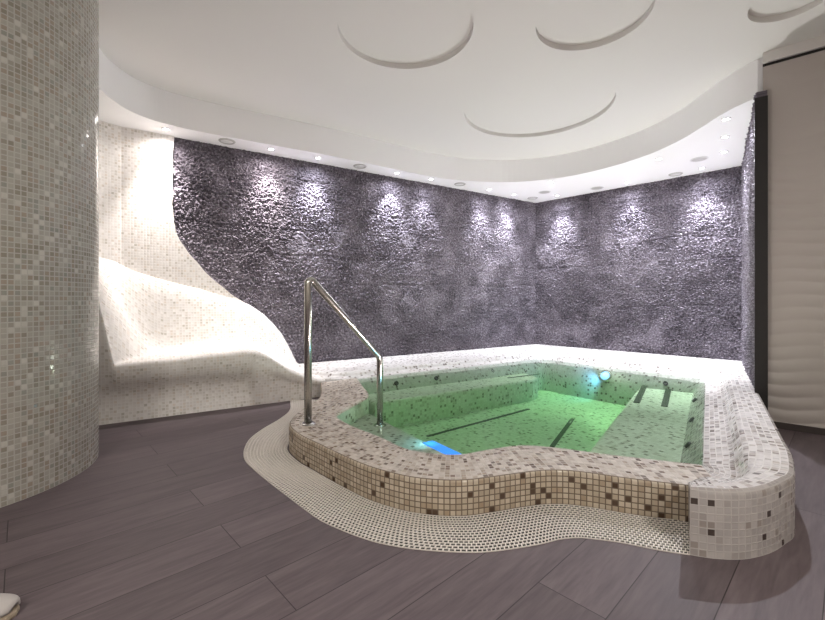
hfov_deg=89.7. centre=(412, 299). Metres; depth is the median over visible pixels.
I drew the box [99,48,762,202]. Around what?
ceiling
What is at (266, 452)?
step
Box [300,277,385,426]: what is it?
handrail
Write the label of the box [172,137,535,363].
wall
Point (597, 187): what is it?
ceiling speaker
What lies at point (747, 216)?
wall
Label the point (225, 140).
ceiling vent
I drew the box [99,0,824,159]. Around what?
ceiling
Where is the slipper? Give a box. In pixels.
[0,593,20,619]
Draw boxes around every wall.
[99,120,242,301]
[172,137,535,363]
[536,166,742,360]
[740,90,766,390]
[763,47,824,428]
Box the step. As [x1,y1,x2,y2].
[243,399,689,554]
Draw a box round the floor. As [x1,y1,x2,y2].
[0,397,824,619]
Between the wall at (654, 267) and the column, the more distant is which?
the wall at (654, 267)
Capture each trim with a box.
[755,95,767,409]
[763,35,824,63]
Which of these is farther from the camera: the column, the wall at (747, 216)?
the wall at (747, 216)
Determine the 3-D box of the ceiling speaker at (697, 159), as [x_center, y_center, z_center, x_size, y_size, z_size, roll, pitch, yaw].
[3.357,-1.650,4.862,0.184,0.011,0.184,0,0,0]
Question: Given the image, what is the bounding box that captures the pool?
[289,344,794,559]
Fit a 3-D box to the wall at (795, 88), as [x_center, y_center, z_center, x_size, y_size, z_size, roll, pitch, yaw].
[3.402,-0.480,2.813,1.572,2.960,0.076,0,0,40]
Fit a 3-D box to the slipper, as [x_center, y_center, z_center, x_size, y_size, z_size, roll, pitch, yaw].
[-1.379,0.968,1.293,0.260,0.064,0.104,0,0,-8]
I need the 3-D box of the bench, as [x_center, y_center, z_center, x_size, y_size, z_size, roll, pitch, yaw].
[-2.024,0.197,4.011,2.200,1.607,0.735,0,0,-32]
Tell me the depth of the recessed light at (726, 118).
3.79 m
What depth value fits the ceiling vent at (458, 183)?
5.90 m
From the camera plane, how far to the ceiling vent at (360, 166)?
5.10 m
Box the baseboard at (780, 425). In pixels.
[773,421,824,435]
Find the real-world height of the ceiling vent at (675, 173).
0.015 m
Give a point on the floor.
(170, 520)
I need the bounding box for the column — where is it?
[0,0,98,507]
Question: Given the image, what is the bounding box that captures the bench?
[99,257,324,424]
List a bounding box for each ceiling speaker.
[538,190,550,193]
[590,186,603,189]
[690,156,708,161]
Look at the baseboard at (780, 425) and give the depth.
3.15 m
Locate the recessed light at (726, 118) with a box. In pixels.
[720,117,730,120]
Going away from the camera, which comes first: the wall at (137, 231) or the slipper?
the slipper
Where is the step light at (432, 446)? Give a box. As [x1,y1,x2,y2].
[423,440,460,454]
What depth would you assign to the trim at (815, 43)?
3.17 m
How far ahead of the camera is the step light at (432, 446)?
2.72 m
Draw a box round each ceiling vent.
[218,138,235,144]
[353,164,366,168]
[454,182,465,185]
[668,172,682,175]
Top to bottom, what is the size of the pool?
0.886 m
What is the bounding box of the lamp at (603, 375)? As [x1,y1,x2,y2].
[598,370,611,381]
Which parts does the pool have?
seat, seat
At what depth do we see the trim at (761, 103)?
3.27 m
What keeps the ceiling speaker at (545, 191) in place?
attached to the ceiling at (696, 130)
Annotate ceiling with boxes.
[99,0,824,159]
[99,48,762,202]

